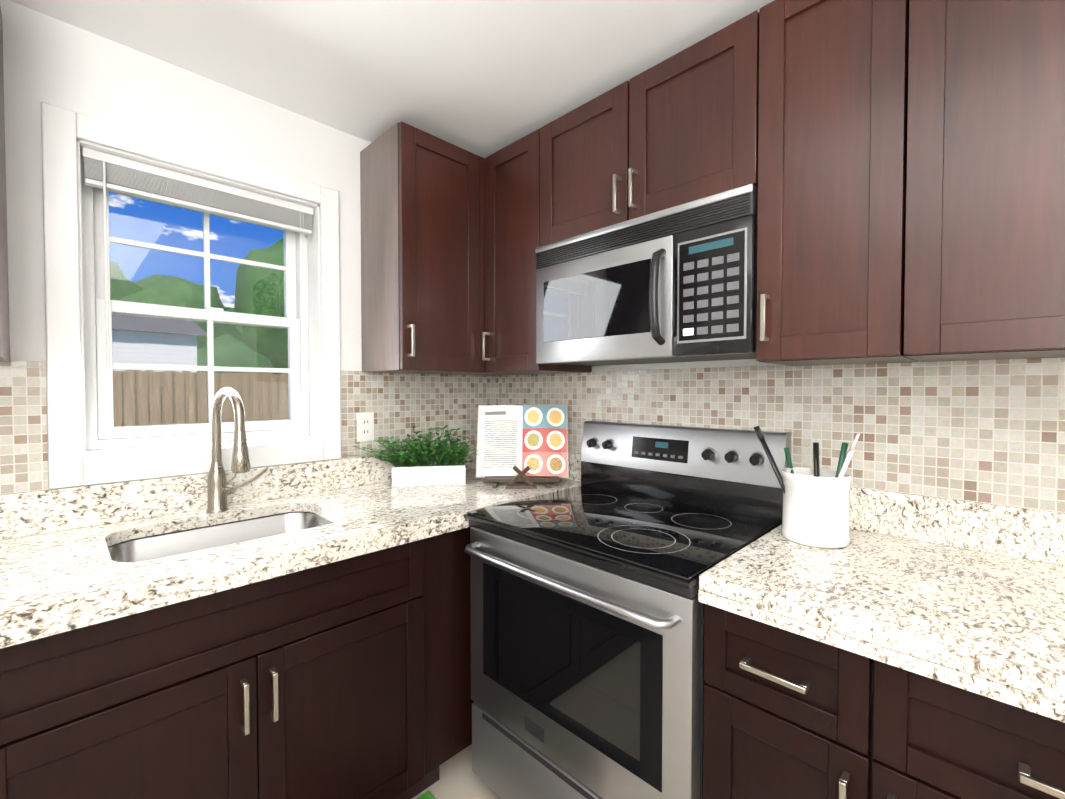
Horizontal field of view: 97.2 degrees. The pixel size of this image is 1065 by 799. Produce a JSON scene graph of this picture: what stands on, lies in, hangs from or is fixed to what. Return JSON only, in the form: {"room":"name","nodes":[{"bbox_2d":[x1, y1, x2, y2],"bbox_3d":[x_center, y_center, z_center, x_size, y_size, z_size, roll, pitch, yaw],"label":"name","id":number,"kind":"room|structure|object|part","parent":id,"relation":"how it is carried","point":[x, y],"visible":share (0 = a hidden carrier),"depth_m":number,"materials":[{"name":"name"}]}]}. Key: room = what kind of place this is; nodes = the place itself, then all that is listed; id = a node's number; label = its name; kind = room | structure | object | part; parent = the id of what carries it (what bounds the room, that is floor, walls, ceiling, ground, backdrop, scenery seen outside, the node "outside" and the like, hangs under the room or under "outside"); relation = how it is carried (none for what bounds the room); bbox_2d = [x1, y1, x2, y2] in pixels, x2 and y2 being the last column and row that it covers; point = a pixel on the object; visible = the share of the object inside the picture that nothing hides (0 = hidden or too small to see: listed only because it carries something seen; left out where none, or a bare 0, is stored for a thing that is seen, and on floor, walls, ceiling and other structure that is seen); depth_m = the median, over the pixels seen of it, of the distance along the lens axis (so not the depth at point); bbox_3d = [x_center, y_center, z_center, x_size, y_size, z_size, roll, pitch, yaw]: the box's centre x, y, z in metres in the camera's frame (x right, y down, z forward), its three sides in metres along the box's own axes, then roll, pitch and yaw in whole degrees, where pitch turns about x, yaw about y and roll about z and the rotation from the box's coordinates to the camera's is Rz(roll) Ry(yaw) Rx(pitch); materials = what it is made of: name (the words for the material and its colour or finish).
{"room":"kitchen","nodes":[
{"label":"kitchen","id":0,"kind":"room"},
{"bbox_2d":[0,0,370,485],"bbox_3d":[-1.469,0.119,1.270,0.200,2.310,3.800,1,2,45],"label":"wall","id":1,"kind":"structure","parent":0,"point":[47,59],"depth_m":1.38,"materials":[{"name":"white paint"}]},
{"bbox_2d":[0,7,9,361],"bbox_3d":[-1.500,-0.530,0.829,0.352,0.883,0.745,1,2,45],"label":"upper cabinet","id":2,"kind":"object","parent":1,"relation":"attached to","point":[4,328],"visible":1,"depth_m":1.14,"materials":[{"name":"brown wood"}]},
{"bbox_2d":[41,102,340,488],"bbox_3d":[-1.096,-0.282,1.611,0.198,1.037,0.796,1,2,45],"label":"window","id":3,"kind":"structure","parent":1,"relation":"in","point":[72,462],"depth_m":1.50,"materials":[{"name":"white"}]},
{"bbox_3d":[-1.140,-0.290,1.654,0.075,0.876,0.648,1,2,45],"label":"window frame sashes","id":4,"kind":"part","parent":3,"relation":"part of","materials":[{"name":"white wood"}]},
{"bbox_2d":[82,147,312,418],"bbox_3d":[-1.066,-0.324,1.580,0.052,0.803,0.636,1,2,45],"label":"window blind","id":5,"kind":"object","parent":3,"relation":"attached to","point":[105,171],"visible":1,"depth_m":1.51,"materials":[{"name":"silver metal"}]},
{"bbox_2d":[0,361,492,494],"bbox_3d":[-1.043,0.066,1.551,0.008,0.346,2.400,1,2,45],"label":"tile backsplash","id":6,"kind":"structure","parent":1,"relation":"attached to","point":[399,405],"depth_m":1.90,"materials":[{"name":"tile"}]},
{"bbox_2d":[357,412,373,441],"bbox_3d":[-0.678,0.111,1.908,0.008,0.116,0.072,1,2,45],"label":"electrical outlet plate","id":7,"kind":"object","parent":6,"relation":"attached to","point":[365,426],"visible":1,"depth_m":1.91,"materials":[{"name":"white plastic"}]},
{"bbox_2d":[360,121,530,375],"bbox_3d":[-0.322,-0.555,2.017,0.352,0.883,0.696,1,2,45],"label":"upper cabinet","id":8,"kind":"object","parent":1,"relation":"attached to","point":[422,199],"visible":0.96,"depth_m":1.79,"materials":[{"name":"brown wood"}]},
{"bbox_2d":[10,0,773,157],"bbox_3d":[0.093,-1.053,-0.304,4.600,0.100,3.800,1,2,45],"label":"ceiling","id":9,"kind":"structure","parent":0,"point":[483,78],"depth_m":1.39,"materials":[{"name":"white paint"}]},
{"bbox_2d":[412,744,501,798],"bbox_3d":[0.093,1.357,-0.253,4.600,0.100,3.800,1,2,45],"label":"floor","id":10,"kind":"structure","parent":0,"point":[459,778],"depth_m":1.55,"materials":[{"name":"tile"}]},
{"bbox_2d":[0,526,473,798],"bbox_3d":[-0.817,0.832,1.341,0.642,0.883,2.397,1,2,45],"label":"base cabinet","id":11,"kind":"object","parent":10,"relation":"on","point":[349,678],"depth_m":1.11,"materials":[{"name":"brown wood"}]},
{"bbox_2d":[0,445,580,648],"bbox_3d":[-0.822,0.329,1.335,0.629,0.171,2.397,1,2,45],"label":"countertop","id":12,"kind":"structure","parent":11,"relation":"on","point":[61,571],"depth_m":1.27,"materials":[{"name":"beige stone"}]},
{"bbox_2d":[108,511,333,561],"bbox_3d":[-0.850,0.485,1.334,0.424,0.186,0.592,1,2,45],"label":"sink bowl","id":13,"kind":"object","parent":12,"relation":"attached to","point":[153,547],"visible":0.06,"depth_m":1.45,"materials":[{"name":"silver metal"}]},
{"bbox_2d":[206,387,268,512],"bbox_3d":[-0.914,0.158,1.471,0.217,0.394,0.155,1,2,45],"label":"gooseneck faucet","id":14,"kind":"object","parent":12,"relation":"on","point":[219,488],"visible":1,"depth_m":1.47,"materials":[{"name":"silver metal"}]},
{"bbox_2d":[350,425,479,486],"bbox_3d":[-0.433,0.226,1.926,0.427,0.238,0.589,1,2,45],"label":"potted plant","id":15,"kind":"object","parent":12,"relation":"on","point":[412,467],"visible":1,"depth_m":1.89,"materials":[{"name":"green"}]},
{"bbox_2d":[475,405,568,488],"bbox_3d":[-0.044,0.185,1.964,0.350,0.320,0.348,1,2,45],"label":"cookbook","id":16,"kind":"object","parent":12,"relation":"on","point":[528,444],"visible":0.98,"depth_m":1.95,"materials":[{"name":"paper"}]},
{"bbox_2d":[417,791,435,798],"bbox_3d":[-0.308,1.270,1.224,0.452,0.010,0.375,1,2,45],"label":"mat","id":17,"kind":"object","parent":10,"relation":"on","point":[427,795],"visible":1,"depth_m":1.49,"materials":[{"name":"green"}]},
{"bbox_2d":[464,421,790,798],"bbox_3d":[0.266,0.685,1.448,0.757,1.172,0.700,1,2,45],"label":"electric range","id":18,"kind":"object","parent":10,"relation":"on","point":[587,644],"visible":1,"depth_m":1.28,"materials":[{"name":"grey metal"}]},
{"bbox_2d":[703,603,1064,798],"bbox_3d":[1.026,0.844,0.749,1.303,0.883,0.642,1,2,45],"label":"base cabinet","id":19,"kind":"object","parent":10,"relation":"on","point":[788,715],"visible":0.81,"depth_m":0.81,"materials":[{"name":"brown wood"}]},
{"bbox_2d":[698,487,1064,722],"bbox_3d":[1.030,0.341,0.744,1.303,0.171,0.629,1,2,45],"label":"countertop","id":20,"kind":"structure","parent":19,"relation":"on","point":[966,595],"depth_m":0.91,"materials":[{"name":"beige stone"}]},
{"bbox_2d":[753,426,859,548],"bbox_3d":[0.716,0.216,1.214,0.237,0.289,0.162,1,2,45],"label":"utensil crock","id":21,"kind":"object","parent":20,"relation":"on","point":[816,507],"visible":1,"depth_m":1.15,"materials":[{"name":"white ceramic"}]},
{"bbox_2d":[592,359,780,371],"bbox_3d":[1.432,0.127,0.929,4.400,2.310,0.200,1,2,45],"label":"wall","id":22,"kind":"structure","parent":0,"point":[719,363],"depth_m":1.67,"materials":[{"name":"white paint"}]},
{"bbox_2d":[482,129,591,373],"bbox_3d":[0.006,-0.553,1.936,0.330,0.883,0.352,1,2,45],"label":"upper cabinet","id":23,"kind":"object","parent":22,"relation":"attached to","point":[512,206],"visible":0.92,"depth_m":1.83,"materials":[{"name":"brown wood"}]},
{"bbox_2d":[565,452,580,480],"bbox_3d":[0.020,0.283,2.173,0.596,0.115,0.021,1,2,45],"label":"backsplash","id":24,"kind":"structure","parent":22,"relation":"attached to","point":[574,461],"depth_m":2.00,"materials":[{"name":"stone"}]},
{"bbox_2d":[540,10,758,245],"bbox_3d":[0.394,-0.769,1.546,0.756,0.434,0.352,1,2,45],"label":"upper cabinet","id":25,"kind":"object","parent":22,"relation":"attached to","point":[679,128],"visible":0.77,"depth_m":1.38,"materials":[{"name":"brown wood"}]},
{"bbox_2d":[535,184,757,365],"bbox_3d":[0.379,-0.336,1.540,0.757,0.420,0.392,1,2,45],"label":"over-the-range microwave","id":26,"kind":"object","parent":25,"relation":"attached to","point":[678,283],"visible":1,"depth_m":1.36,"materials":[{"name":"grey metal"}]},
{"bbox_2d":[493,357,1064,512],"bbox_3d":[0.758,0.068,1.450,2.692,0.346,0.008,1,2,45],"label":"tile backsplash","id":27,"kind":"structure","parent":22,"relation":"attached to","point":[988,431],"depth_m":1.26,"materials":[{"name":"tile"}]},
{"bbox_2d":[756,0,918,365],"bbox_3d":[0.769,-0.537,1.179,0.291,0.883,0.352,1,2,45],"label":"upper cabinet","id":28,"kind":"object","parent":22,"relation":"attached to","point":[832,131],"visible":0.98,"depth_m":1.08,"materials":[{"name":"brown wood"}]},
{"bbox_2d":[903,0,1064,361],"bbox_3d":[1.037,-0.532,0.914,0.456,0.883,0.352,1,2,45],"label":"upper cabinet","id":29,"kind":"object","parent":22,"relation":"attached to","point":[985,231],"visible":0.98,"depth_m":0.90,"materials":[{"name":"brown wood"}]},
{"label":"outside","id":30,"kind":"structure","parent":0,"visible":0},
{"bbox_2d":[110,238,288,426],"bbox_3d":[-28.690,-4.133,30.580,79.750,10.787,80.000,1,2,45],"label":"outdoor scenery","id":31,"kind":"structure","parent":30,"point":[186,300],"depth_m":14.56,"materials":[{"name":"green plant"}]}
]}

